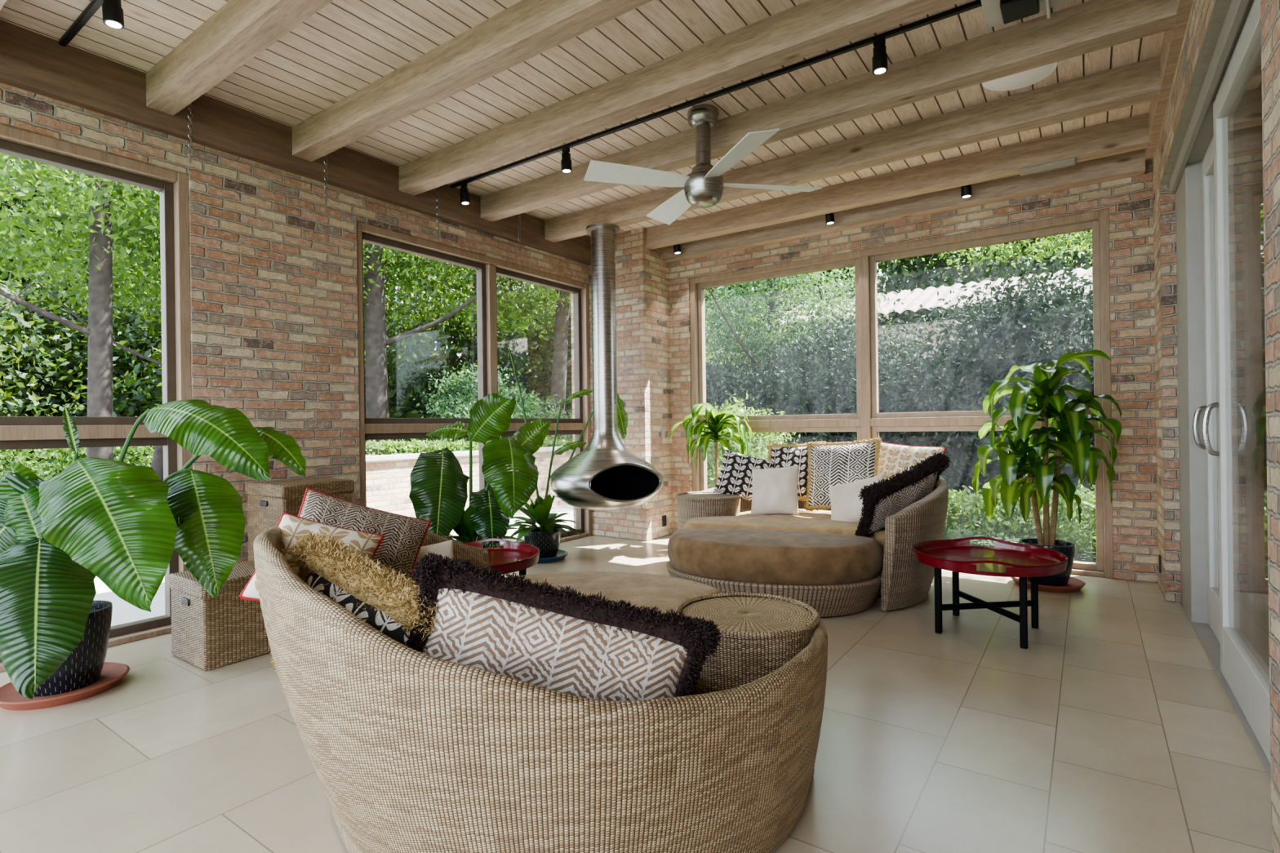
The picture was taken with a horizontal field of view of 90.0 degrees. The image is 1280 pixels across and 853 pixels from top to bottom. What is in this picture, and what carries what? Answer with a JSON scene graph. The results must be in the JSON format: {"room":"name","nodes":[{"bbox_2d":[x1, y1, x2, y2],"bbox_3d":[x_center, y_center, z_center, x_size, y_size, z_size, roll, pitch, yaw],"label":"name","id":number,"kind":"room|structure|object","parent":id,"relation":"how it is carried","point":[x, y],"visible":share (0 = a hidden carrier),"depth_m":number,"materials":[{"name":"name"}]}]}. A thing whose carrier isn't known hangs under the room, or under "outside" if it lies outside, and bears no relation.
{"room":"sunroom","nodes":[
{"label":"sunroom","id":0,"kind":"room"},
{"bbox_2d":[0,82,593,562],"bbox_3d":[-2.684,-0.420,4.594,0.300,3.410,8.050,-1,0,35],"label":"wall","id":1,"kind":"structure","parent":0,"point":[273,262],"depth_m":4.50,"materials":[{"name":"brick"}]},
{"bbox_2d":[0,123,192,672],"bbox_3d":[-3.922,-0.148,2.753,0.180,2.900,3.410,-1,0,35],"label":"window","id":2,"kind":"structure","parent":1,"relation":"in","point":[16,433],"depth_m":3.94,"materials":[{"name":"brown wood"}]},
{"bbox_2d":[0,19,591,265],"bbox_3d":[-2.705,-1.974,4.271,0.070,0.300,7.520,-1,0,35],"label":"wall plate","id":3,"kind":"object","parent":1,"relation":"attached to","point":[31,61],"visible":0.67,"depth_m":4.21,"materials":[{"name":"brown wood"}]},
{"bbox_2d":[356,221,591,548],"bbox_3d":[-1.468,-0.181,6.256,0.180,2.900,2.876,-1,0,35],"label":"window","id":4,"kind":"structure","parent":1,"relation":"in","point":[486,268],"depth_m":6.19,"materials":[{"name":"brown wood"}]},
{"bbox_2d":[0,0,1164,236],"bbox_3d":[-0.417,-2.230,3.202,5.750,0.150,8.400,-1,0,35],"label":"ceiling","id":5,"kind":"structure","parent":0,"point":[345,46],"depth_m":3.83,"materials":[{"name":"brown wood"}]},
{"bbox_2d":[0,0,6,10],"bbox_3d":[-1.407,-2.042,1.785,5.050,0.200,0.140,-1,0,35],"label":"ceiling beam","id":6,"kind":"structure","parent":5,"relation":"attached to","point":[2,2],"depth_m":2.91,"materials":[{"name":"brown wood"}]},
{"bbox_2d":[58,0,102,46],"bbox_3d":[-1.950,-2.122,2.659,3.000,0.025,0.030,-1,0,35],"label":"track rail","id":7,"kind":"object","parent":5,"relation":"attached to","point":[94,5],"visible":1,"depth_m":3.32,"materials":[{"name":"black metal"}]},
{"bbox_2d":[102,0,124,28],"bbox_3d":[-2.529,-2.015,3.072,0.082,0.173,0.084,-1,0,35],"label":"track spotlight","id":8,"kind":"object","parent":7,"relation":"attached to","point":[112,10],"visible":1,"depth_m":3.05,"materials":[{"name":"black metal"}]},
{"bbox_2d":[187,102,193,162],"bbox_3d":[-2.782,-1.879,3.959,0.022,0.496,0.021,-1,0,-8],"label":"hanging chain","id":9,"kind":"object","parent":5,"relation":"hanging from","point":[189,108],"visible":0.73,"depth_m":3.96,"materials":[{"name":"metal"}]},
{"bbox_2d":[146,0,333,115],"bbox_3d":[-0.914,-2.048,2.490,5.050,0.200,0.140,-1,0,35],"label":"ceiling beam","id":10,"kind":"structure","parent":5,"relation":"attached to","point":[239,30],"depth_m":3.34,"materials":[{"name":"brown wood"}]},
{"bbox_2d":[324,154,328,201],"bbox_3d":[-2.289,-1.885,4.663,0.022,0.496,0.021,-1,0,-8],"label":"hanging chain","id":11,"kind":"object","parent":5,"relation":"hanging from","point":[326,157],"visible":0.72,"depth_m":4.66,"materials":[{"name":"metal"}]},
{"bbox_2d":[435,186,439,233],"bbox_3d":[-1.727,-1.893,5.466,0.022,0.496,0.021,-1,0,-8],"label":"hanging chain","id":12,"kind":"object","parent":5,"relation":"hanging from","point":[437,187],"visible":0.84,"depth_m":5.46,"materials":[{"name":"metal"}]},
{"bbox_2d":[292,0,652,161],"bbox_3d":[-0.420,-2.055,3.194,5.050,0.200,0.140,-1,0,35],"label":"ceiling beam","id":13,"kind":"structure","parent":5,"relation":"attached to","point":[526,29],"depth_m":3.56,"materials":[{"name":"brown wood"}]},
{"bbox_2d":[518,213,520,257],"bbox_3d":[-1.176,-1.900,6.252,0.022,0.496,0.021,-1,0,-8],"label":"hanging chain","id":14,"kind":"object","parent":5,"relation":"hanging from","point":[518,214],"visible":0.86,"depth_m":6.25,"materials":[{"name":"metal"}]},
{"bbox_2d":[398,0,965,195],"bbox_3d":[0.073,-2.061,3.898,5.050,0.200,0.140,-1,0,35],"label":"ceiling beam","id":15,"kind":"structure","parent":5,"relation":"attached to","point":[808,28],"depth_m":3.74,"materials":[{"name":"brown wood"}]},
{"bbox_2d":[583,103,822,224],"bbox_3d":[0.418,-1.839,4.371,1.393,0.653,1.271,-1,0,30],"label":"ceiling fan","id":16,"kind":"object","parent":5,"relation":"hanging from","point":[703,187],"visible":1,"depth_m":4.31,"materials":[{"name":"metal"}]},
{"bbox_2d":[449,0,982,188],"bbox_3d":[0.048,-2.148,4.465,4.200,0.025,0.030,-1,0,35],"label":"track rail","id":17,"kind":"object","parent":5,"relation":"attached to","point":[976,3],"visible":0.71,"depth_m":4.00,"materials":[{"name":"black metal"}]},
{"bbox_2d":[459,182,470,204],"bbox_3d":[-1.524,-2.028,5.573,0.084,0.174,0.084,-1,0,35],"label":"track spotlight","id":18,"kind":"object","parent":17,"relation":"attached to","point":[464,195],"visible":1,"depth_m":5.55,"materials":[{"name":"black metal"}]},
{"bbox_2d":[560,146,572,173],"bbox_3d":[-0.564,-2.041,4.899,0.081,0.173,0.084,-1,0,35],"label":"track spotlight","id":19,"kind":"object","parent":17,"relation":"attached to","point":[566,162],"visible":1,"depth_m":4.87,"materials":[{"name":"black metal"}]},
{"bbox_2d":[871,37,887,74],"bbox_3d":[1.337,-2.066,3.568,0.080,0.173,0.084,-1,0,35],"label":"track spotlight","id":20,"kind":"object","parent":17,"relation":"attached to","point":[879,60],"visible":1,"depth_m":3.54,"materials":[{"name":"black metal"}]},
{"bbox_2d":[480,0,1176,222],"bbox_3d":[0.567,-2.068,4.603,5.050,0.200,0.140,-1,0,35],"label":"ceiling beam","id":21,"kind":"structure","parent":5,"relation":"attached to","point":[1092,25],"depth_m":3.84,"materials":[{"name":"brown wood"}]},
{"bbox_2d":[544,56,1159,242],"bbox_3d":[1.060,-2.074,5.307,5.050,0.200,0.140,-1,0,35],"label":"ceiling beam","id":22,"kind":"structure","parent":5,"relation":"attached to","point":[1137,82],"depth_m":4.56,"materials":[{"name":"brown wood"}]},
{"bbox_2d":[548,222,663,511],"bbox_3d":[-0.349,-0.572,6.308,1.132,2.766,1.132,-1,0,38],"label":"fireplace","id":23,"kind":"object","parent":22,"relation":"hanging from","point":[606,475],"visible":1,"depth_m":6.19,"materials":[{"name":"metal"}]},
{"bbox_2d":[644,112,1148,249],"bbox_3d":[1.554,-2.081,6.011,5.050,0.200,0.140,-1,0,35],"label":"ceiling beam","id":24,"kind":"structure","parent":5,"relation":"attached to","point":[1131,134],"depth_m":5.38,"materials":[{"name":"brown wood"}]},
{"bbox_2d":[1018,157,1075,176],"bbox_3d":[3.123,-1.992,4.912,0.360,0.022,0.110,-1,0,35],"label":"plate","id":25,"kind":"object","parent":24,"relation":"attached to","point":[1070,162],"visible":1,"depth_m":4.89,"materials":[{"name":"beige wood"}]},
{"bbox_2d":[982,61,1057,91],"bbox_3d":[2.347,-2.184,3.965,0.406,0.013,0.406,-1,0,35],"label":"ceiling speaker","id":26,"kind":"object","parent":5,"relation":"attached to","point":[1027,77],"visible":0.59,"depth_m":4.02,"materials":[{"name":"white plastic"}]},
{"bbox_2d":[980,0,1071,27],"bbox_3d":[1.936,-2.131,3.203,0.380,0.110,0.300,-1,0,35],"label":"equipment box","id":27,"kind":"object","parent":5,"relation":"attached to","point":[996,12],"visible":1,"depth_m":3.23,"materials":[{"name":"paint"}]},
{"bbox_3d":[1.704,-2.170,6.088,3.350,0.025,0.030,-1,0,35],"label":"track rail","id":28,"kind":"object","parent":5,"relation":"attached to","visible":0},
{"bbox_2d":[673,244,681,253],"bbox_3d":[0.407,-2.018,7.003,0.085,0.244,0.084,-1,0,35],"label":"track spotlight","id":29,"kind":"object","parent":28,"relation":"attached to","point":[677,248],"visible":0.49,"depth_m":6.97,"materials":[{"name":"black metal"}]},
{"bbox_2d":[825,212,834,224],"bbox_3d":[1.790,-2.037,6.035,0.084,0.244,0.084,-1,0,35],"label":"track spotlight","id":30,"kind":"object","parent":28,"relation":"attached to","point":[829,218],"visible":0.56,"depth_m":6.00,"materials":[{"name":"black metal"}]},
{"bbox_2d":[960,184,971,198],"bbox_3d":[2.737,-2.050,5.371,0.081,0.243,0.084,-1,0,35],"label":"track spotlight","id":31,"kind":"object","parent":28,"relation":"attached to","point":[966,190],"visible":0.47,"depth_m":5.34,"materials":[{"name":"black metal"}]},
{"bbox_2d":[548,423,663,511],"bbox_3d":[-0.337,0.393,6.308,1.132,0.836,1.132,-1,0,35],"label":"firebox","id":32,"kind":"object","parent":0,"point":[606,475],"depth_m":6.09,"materials":[{"name":"metal"}]},
{"bbox_2d":[591,465,658,499],"bbox_3d":[-0.337,0.386,6.308,1.092,0.810,1.092,-1,0,35],"label":"fireplace opening","id":33,"kind":"object","parent":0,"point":[607,482],"depth_m":6.70,"materials":[{"name":"metal"}]},
{"bbox_2d":[590,227,672,541],"bbox_3d":[-0.101,-0.454,7.375,0.740,3.410,0.530,-1,0,35],"label":"wall","id":34,"kind":"structure","parent":0,"point":[642,274],"depth_m":7.09,"materials":[{"name":"brick"}]},
{"bbox_2d":[661,426,665,437],"bbox_3d":[0.261,0.067,7.230,0.008,0.120,0.080,-1,0,35],"label":"light switch","id":35,"kind":"object","parent":34,"relation":"attached to","point":[663,428],"visible":1,"depth_m":7.22,"materials":[{"name":"white plastic"}]},
{"bbox_2d":[662,515,666,526],"bbox_3d":[0.275,1.067,7.229,0.010,0.120,0.080,-1,0,35],"label":"wall outlet","id":36,"kind":"object","parent":34,"relation":"attached to","point":[664,517],"visible":1,"depth_m":7.22,"materials":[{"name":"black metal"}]},
{"bbox_2d":[0,534,1272,852],"bbox_3d":[-0.385,1.315,3.182,5.650,0.120,8.350,-1,0,35],"label":"floor","id":37,"kind":"structure","parent":0,"point":[1115,730],"depth_m":2.50,"materials":[{"name":"tile"}]},
{"bbox_2d":[0,399,306,711],"bbox_3d":[-2.457,0.572,3.051,1.429,1.421,0.734,-1,0,-8],"label":"potted plant","id":38,"kind":"object","parent":37,"relation":"on","point":[120,524],"visible":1,"depth_m":2.91,"materials":[{"name":"green plant"}]},
{"bbox_2d":[168,560,271,671],"bbox_3d":[-2.327,1.051,3.630,0.460,0.460,0.441,-1,0,35],"label":"storage basket","id":39,"kind":"object","parent":37,"relation":"on","point":[209,633],"visible":0.78,"depth_m":3.45,"materials":[{"name":"beige wicker"}]},
{"bbox_2d":[244,477,354,561],"bbox_3d":[-2.228,0.820,4.212,0.500,0.920,0.471,-1,0,35],"label":"storage basket","id":40,"kind":"object","parent":37,"relation":"on","point":[267,500],"visible":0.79,"depth_m":4.06,"materials":[{"name":"beige wicker"}]},
{"bbox_2d":[408,393,551,547],"bbox_3d":[-1.153,0.513,4.829,0.922,1.505,0.952,-1,0,35],"label":"potted plant","id":41,"kind":"object","parent":37,"relation":"on","point":[438,495],"visible":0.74,"depth_m":4.69,"materials":[{"name":"green plant"}]},
{"bbox_2d":[462,537,539,575],"bbox_3d":[-1.032,1.015,3.980,0.814,0.498,0.814,-1,0,35],"label":"tray table","id":42,"kind":"object","parent":37,"relation":"on","point":[515,557],"visible":0.34,"depth_m":4.14,"materials":[{"name":"red paint"}]},
{"bbox_2d":[253,527,827,852],"bbox_3d":[-0.329,0.788,2.452,2.027,0.903,1.967,-1,0,35],"label":"daybed","id":43,"kind":"object","parent":37,"relation":"on","point":[410,750],"visible":0.7,"depth_m":1.54,"materials":[{"name":"wicker"}]},
{"bbox_2d":[239,512,384,601],"bbox_3d":[-1.135,0.485,2.241,0.412,0.355,0.223,-1,0,-9],"label":"throw pillow","id":44,"kind":"object","parent":43,"relation":"on","point":[292,527],"visible":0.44,"depth_m":2.26,"materials":[{"name":"beige fabric"}]},
{"bbox_2d":[270,530,438,673],"bbox_3d":[-0.817,0.603,1.869,0.790,0.536,0.220,-1,0,38],"label":"throw pillow","id":45,"kind":"object","parent":43,"relation":"on","point":[388,602],"visible":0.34,"depth_m":1.83,"materials":[{"name":"yellow fabric"}]},
{"bbox_2d":[297,488,431,580],"bbox_3d":[-1.149,0.505,2.569,0.593,0.514,0.262,-1,0,-18],"label":"throw pillow","id":46,"kind":"object","parent":43,"relation":"on","point":[404,536],"visible":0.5,"depth_m":2.59,"materials":[{"name":"brown fabric"}]},
{"bbox_2d":[410,539,453,585],"bbox_3d":[-0.937,0.642,2.762,0.306,0.280,0.137,-1,0,-18],"label":"throw pillow","id":47,"kind":"object","parent":43,"relation":"on","point":[445,548],"visible":0.18,"depth_m":2.78,"materials":[{"name":"fabric"}]},
{"bbox_2d":[404,551,721,701],"bbox_3d":[-0.209,0.592,1.675,0.862,0.533,0.178,-1,0,-2],"label":"throw pillow","id":48,"kind":"object","parent":43,"relation":"on","point":[566,642],"visible":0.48,"depth_m":1.64,"materials":[{"name":"white fabric"}]},
{"bbox_2d":[506,571,724,613],"bbox_3d":[-0.387,0.852,2.583,1.399,0.247,1.770,-1,0,12],"label":"seat cushion","id":49,"kind":"object","parent":43,"relation":"on","point":[665,593],"depth_m":2.98,"materials":[{"name":"brown fabric"}]},
{"bbox_2d":[508,347,627,563],"bbox_3d":[-0.674,0.258,6.316,1.554,2.002,0.744,-1,0,-29],"label":"potted plant","id":50,"kind":"object","parent":37,"relation":"on","point":[546,537],"visible":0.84,"depth_m":6.05,"materials":[{"name":"green plant"}]},
{"bbox_2d":[670,402,751,485],"bbox_3d":[0.776,0.498,6.709,0.738,1.483,0.780,-1,0,-24],"label":"potted plant","id":51,"kind":"object","parent":37,"relation":"on","point":[722,423],"visible":0.73,"depth_m":6.61,"materials":[{"name":"green plant"}]},
{"bbox_2d":[666,528,883,617],"bbox_3d":[0.877,0.990,4.437,1.561,0.476,0.684,-1,0,20],"label":"ottoman","id":52,"kind":"object","parent":37,"relation":"on","point":[835,575],"visible":0.97,"depth_m":4.16,"materials":[{"name":"brown fabric"}]},
{"bbox_2d":[667,528,883,585],"bbox_3d":[0.875,0.895,4.442,1.530,0.286,0.670,-1,0,20],"label":"cushion","id":53,"kind":"object","parent":52,"relation":"on","point":[706,556],"depth_m":4.20,"materials":[{"name":"brown fabric"}]},
{"bbox_2d":[675,476,948,610],"bbox_3d":[1.368,0.774,5.313,2.258,0.885,1.617,-1,0,35],"label":"daybed","id":54,"kind":"object","parent":37,"relation":"on","point":[906,581],"visible":0.41,"depth_m":4.43,"materials":[{"name":"beige wicker"}]},
{"bbox_2d":[713,448,773,501],"bbox_3d":[0.946,0.458,5.838,0.540,0.502,0.221,-1,0,16],"label":"throw pillow","id":55,"kind":"object","parent":54,"relation":"on","point":[735,477],"visible":0.73,"depth_m":5.79,"materials":[{"name":"black fabric"}]},
{"bbox_2d":[751,465,798,514],"bbox_3d":[1.137,0.545,5.412,0.465,0.437,0.223,-1,0,35],"label":"throw pillow","id":56,"kind":"object","parent":54,"relation":"on","point":[775,491],"visible":0.98,"depth_m":5.34,"materials":[{"name":"fabric"}]},
{"bbox_2d":[683,508,884,555],"bbox_3d":[1.288,0.851,5.341,1.720,0.245,1.200,-1,0,20],"label":"seat cushion","id":57,"kind":"object","parent":54,"relation":"on","point":[820,521],"depth_m":5.02,"materials":[{"name":"brown fabric"}]},
{"bbox_2d":[767,440,826,501],"bbox_3d":[1.403,0.412,5.798,0.595,0.566,0.244,-1,0,35],"label":"throw pillow","id":58,"kind":"object","parent":54,"relation":"on","point":[791,455],"visible":0.34,"depth_m":5.77,"materials":[{"name":"black fabric"}]},
{"bbox_2d":[804,437,882,511],"bbox_3d":[1.699,0.406,5.384,0.676,0.630,0.246,-1,0,38],"label":"throw pillow","id":59,"kind":"object","parent":54,"relation":"on","point":[830,464],"visible":0.74,"depth_m":5.35,"materials":[{"name":"white fabric"}]},
{"bbox_2d":[830,474,884,522],"bbox_3d":[1.688,0.588,4.977,0.222,0.447,0.558,-1,0,-39],"label":"throw pillow","id":60,"kind":"object","parent":54,"relation":"on","point":[846,504],"visible":0.52,"depth_m":4.95,"materials":[{"name":"fabric"}]},
{"bbox_2d":[853,452,951,537],"bbox_3d":[1.883,0.509,4.620,0.925,0.628,0.304,-1,0,-29],"label":"throw pillow","id":61,"kind":"object","parent":54,"relation":"on","point":[884,499],"visible":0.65,"depth_m":4.50,"materials":[{"name":"black fabric"}]},
{"bbox_2d":[878,442,946,479],"bbox_3d":[2.162,0.371,5.204,0.218,0.486,0.614,-1,0,-35],"label":"throw pillow","id":62,"kind":"object","parent":54,"relation":"on","point":[894,458],"visible":0.27,"depth_m":5.19,"materials":[{"name":"beige fabric"}]},
{"bbox_2d":[912,536,1067,648],"bbox_3d":[2.080,0.974,3.839,0.814,0.498,0.814,-1,0,35],"label":"tray table","id":63,"kind":"object","parent":37,"relation":"on","point":[1006,558],"visible":1,"depth_m":3.81,"materials":[{"name":"red paint"}]},
{"bbox_2d":[912,536,1067,577],"bbox_3d":[2.078,0.770,3.839,0.814,0.090,0.814,-1,0,35],"label":"tray","id":64,"kind":"object","parent":63,"relation":"on","point":[1006,558],"depth_m":3.85,"materials":[{"name":"red paint"}]},
{"bbox_2d":[972,349,1121,592],"bbox_3d":[3.068,0.323,4.862,0.939,1.773,0.811,-1,0,20],"label":"potted plant","id":65,"kind":"object","parent":37,"relation":"on","point":[1034,460],"visible":0.94,"depth_m":4.76,"materials":[{"name":"green plant"}]},
{"bbox_2d":[669,164,1157,583],"bbox_3d":[2.225,-0.484,6.251,4.360,3.410,0.300,-1,0,35],"label":"wall","id":66,"kind":"structure","parent":0,"point":[1128,201],"depth_m":5.02,"materials":[{"name":"brick"}]},
{"bbox_2d":[689,208,1113,578],"bbox_3d":[2.201,-0.239,6.221,3.830,2.920,0.180,-1,0,35],"label":"window","id":67,"kind":"structure","parent":66,"relation":"in","point":[868,422],"depth_m":6.05,"materials":[{"name":"brown wood"}]},
{"bbox_2d":[662,148,1145,262],"bbox_3d":[2.061,-2.047,6.090,4.310,0.280,0.130,-1,0,35],"label":"ceiling beam","id":68,"kind":"structure","parent":66,"relation":"attached to","point":[1130,164],"depth_m":5.68,"materials":[{"name":"brown wood"}]},
{"bbox_2d":[1152,0,1279,852],"bbox_3d":[1.803,-0.479,1.632,0.250,3.410,8.350,-1,0,35],"label":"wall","id":69,"kind":"structure","parent":0,"point":[1206,18],"depth_m":3.02,"materials":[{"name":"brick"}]},
{"bbox_2d":[1158,554,1161,573],"bbox_3d":[3.791,1.000,4.667,0.010,0.120,0.080,-1,0,35],"label":"wall outlet","id":70,"kind":"object","parent":69,"relation":"attached to","point":[1159,556],"visible":1,"depth_m":4.64,"materials":[{"name":"black metal"}]},
{"bbox_2d":[1145,0,1192,164],"bbox_3d":[1.573,-2.076,1.595,0.050,0.210,8.050,-1,0,35],"label":"wall plate","id":71,"kind":"object","parent":69,"relation":"attached to","point":[1173,38],"visible":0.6,"depth_m":3.63,"materials":[{"name":"brown wood"}]},
{"bbox_2d":[1192,135,1220,643],"bbox_3d":[3.103,-0.201,3.441,0.112,2.780,1.000,-1,0,35],"label":"door","id":72,"kind":"structure","parent":69,"relation":"in","point":[1207,163],"depth_m":3.76,"materials":[{"name":"paint"}]},
{"bbox_2d":[1169,0,1271,781],"bbox_3d":[2.813,-0.222,3.034,0.190,2.870,3.100,-1,0,35],"label":"door frame","id":73,"kind":"structure","parent":69,"relation":"attached to","point":[1186,180],"depth_m":3.87,"materials":[{"name":"white metal"}]},
{"bbox_2d":[1201,0,1271,764],"bbox_3d":[2.354,-0.191,2.476,0.112,2.780,1.600,-1,0,35],"label":"door","id":74,"kind":"structure","parent":69,"relation":"in","point":[1241,404],"depth_m":2.72,"materials":[{"name":"paint"}]},
{"label":"outside","id":75,"kind":"structure","parent":0,"visible":0},
{"bbox_2d":[47,461,1096,563],"bbox_3d":[2.486,1.537,16.588,75.000,0.360,70.000,-1,0,35],"label":"ground","id":76,"kind":"structure","parent":75,"point":[1078,557],"depth_m":7.48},
{"bbox_2d":[0,172,66,311],"bbox_3d":[-10.424,-4.541,10.450,3.088,12.148,5.319,-1,0,-12],"label":"tree","id":77,"kind":"object","parent":76,"relation":"on","point":[8,192],"visible":0.26,"depth_m":12.03,"materials":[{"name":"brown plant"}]},
{"bbox_2d":[29,198,501,454],"bbox_3d":[-5.209,-5.111,12.199,9.560,13.146,7.762,-1,0,-13],"label":"tree","id":78,"kind":"object","parent":76,"relation":"on","point":[375,299],"visible":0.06,"depth_m":11.91,"materials":[{"name":"green plant"}]},
{"bbox_2d":[0,434,572,479],"bbox_3d":[-10.889,0.642,14.633,21.536,1.764,7.300,-1,0,-5],"label":"shrubs","id":79,"kind":"object","parent":76,"relation":"on","point":[60,461],"visible":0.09,"depth_m":13.95,"materials":[{"name":"green plant"}]},
{"bbox_2d":[0,158,809,476],"bbox_3d":[-10.001,-4.322,21.348,30.164,11.667,28.744,-1,0,35],"label":"foliage","id":80,"kind":"object","parent":76,"relation":"on","point":[43,360],"visible":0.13,"depth_m":16.22,"materials":[{"name":"green plant"}]},
{"bbox_2d":[363,248,571,440],"bbox_3d":[-0.904,-5.045,14.762,9.151,12.918,9.043,-1,0,30],"label":"tree","id":81,"kind":"object","parent":76,"relation":"on","point":[562,304],"visible":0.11,"depth_m":14.26,"materials":[{"name":"green plant"}]},
{"bbox_2d":[365,449,573,518],"bbox_3d":[-2.388,0.922,9.557,0.300,1.000,6.100,-1,0,35],"label":"wall","id":82,"kind":"structure","parent":76,"relation":"on","point":[388,483],"depth_m":8.32,"materials":[{"name":"brick"}]},
{"bbox_2d":[365,445,572,462],"bbox_3d":[-2.395,0.387,9.557,0.420,0.070,6.200,-1,0,35],"label":"coping","id":83,"kind":"object","parent":82,"relation":"on","point":[400,456],"depth_m":8.34,"materials":[{"name":"concrete"}]},
{"bbox_2d":[365,435,573,455],"bbox_3d":[-2.482,0.274,9.448,0.461,0.293,6.339,-1,0,35],"label":"ivy vine","id":84,"kind":"object","parent":83,"relation":"on","point":[390,447],"visible":0.48,"depth_m":8.64,"materials":[{"name":"green plant"}]},
{"bbox_2d":[413,359,572,450],"bbox_3d":[-2.548,0.000,12.263,2.060,2.516,3.715,-1,0,28],"label":"shrub","id":85,"kind":"object","parent":76,"relation":"on","point":[461,393],"visible":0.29,"depth_m":11.33,"materials":[{"name":"green plant"}]},
{"bbox_2d":[470,271,519,377],"bbox_3d":[-3.838,-4.629,17.947,2.070,12.145,4.868,-1,0,-16],"label":"tree","id":86,"kind":"object","parent":76,"relation":"on","point":[474,275],"visible":0.02,"depth_m":17.89,"materials":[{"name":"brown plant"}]},
{"bbox_2d":[516,290,572,390],"bbox_3d":[-2.304,-4.649,19.332,3.618,12.144,4.349,-1,0,-16],"label":"tree","id":87,"kind":"object","parent":76,"relation":"on","point":[557,291],"visible":0.02,"depth_m":18.09,"materials":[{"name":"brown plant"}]},
{"bbox_2d":[706,390,814,488],"bbox_3d":[1.532,0.357,9.215,1.671,1.783,2.558,-1,0,-21],"label":"shrub","id":88,"kind":"object","parent":76,"relation":"on","point":[762,453],"visible":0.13,"depth_m":9.09,"materials":[{"name":"green plant"}]},
{"bbox_2d":[704,260,914,383],"bbox_3d":[2.693,-3.716,13.017,5.174,10.140,4.637,-1,0,18],"label":"tree","id":89,"kind":"object","parent":76,"relation":"on","point":[774,308],"visible":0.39,"depth_m":12.35,"materials":[{"name":"green plant"}]},
{"bbox_2d":[705,253,1095,521],"bbox_3d":[5.563,-0.597,9.431,15.319,3.828,2.589,-1,0,35],"label":"yew hedge","id":90,"kind":"object","parent":76,"relation":"on","point":[832,389],"visible":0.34,"depth_m":9.70,"materials":[{"name":"green plant"}]},
{"bbox_2d":[717,230,1093,380],"bbox_3d":[13.258,-4.491,14.954,26.304,8.498,6.080,-1,0,34],"label":"foliage","id":91,"kind":"object","parent":76,"relation":"on","point":[922,279],"visible":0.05,"depth_m":17.19,"materials":[{"name":"green plant"}]},
{"bbox_2d":[779,266,1093,393],"bbox_3d":[10.775,-1.012,12.345,15.500,4.520,5.400,-1,0,35],"label":"neighbor house","id":92,"kind":"structure","parent":76,"relation":"on","point":[912,301],"depth_m":13.26,"materials":[{"name":"brick"}]},
{"bbox_2d":[894,229,1093,326],"bbox_3d":[6.039,-2.168,7.723,3.257,6.980,7.014,-1,0,-33],"label":"tree","id":93,"kind":"object","parent":76,"relation":"on","point":[1001,247],"visible":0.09,"depth_m":8.37,"materials":[{"name":"green plant"}]},
{"bbox_2d":[943,479,1096,555],"bbox_3d":[4.147,0.931,7.042,6.183,0.790,1.844,-1,0,38],"label":"bush","id":94,"kind":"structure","parent":76,"relation":"on","point":[962,508],"depth_m":6.71,"materials":[{"name":"green plant"}]},
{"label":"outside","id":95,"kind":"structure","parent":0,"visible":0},
{"bbox_2d":[93,504,573,626],"bbox_3d":[-4.604,1.411,5.070,3.410,0.080,15.000,-1,0,35],"label":"patio","id":96,"kind":"structure","parent":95,"point":[123,612],"depth_m":5.08,"materials":[{"name":"concrete"}]},
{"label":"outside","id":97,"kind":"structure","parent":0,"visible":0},
{"bbox_3d":[-11.223,1.518,4.519,6.400,0.039,18.500,-1,0,35],"label":"driveway","id":98,"kind":"object","parent":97,"visible":0},
{"bbox_2d":[0,152,160,460],"bbox_3d":[-7.396,-5.107,9.105,10.000,13.194,8.482,-1,0,11],"label":"tree","id":99,"kind":"object","parent":98,"relation":"on","point":[101,225],"visible":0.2,"depth_m":8.92,"materials":[{"name":"green plant"}]},
{"bbox_2d":[0,162,475,479],"bbox_3d":[-7.571,-5.070,12.773,9.934,13.159,7.710,-1,0,2],"label":"tree","id":100,"kind":"object","parent":98,"relation":"on","point":[157,464],"visible":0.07,"depth_m":11.42,"materials":[{"name":"green plant"}]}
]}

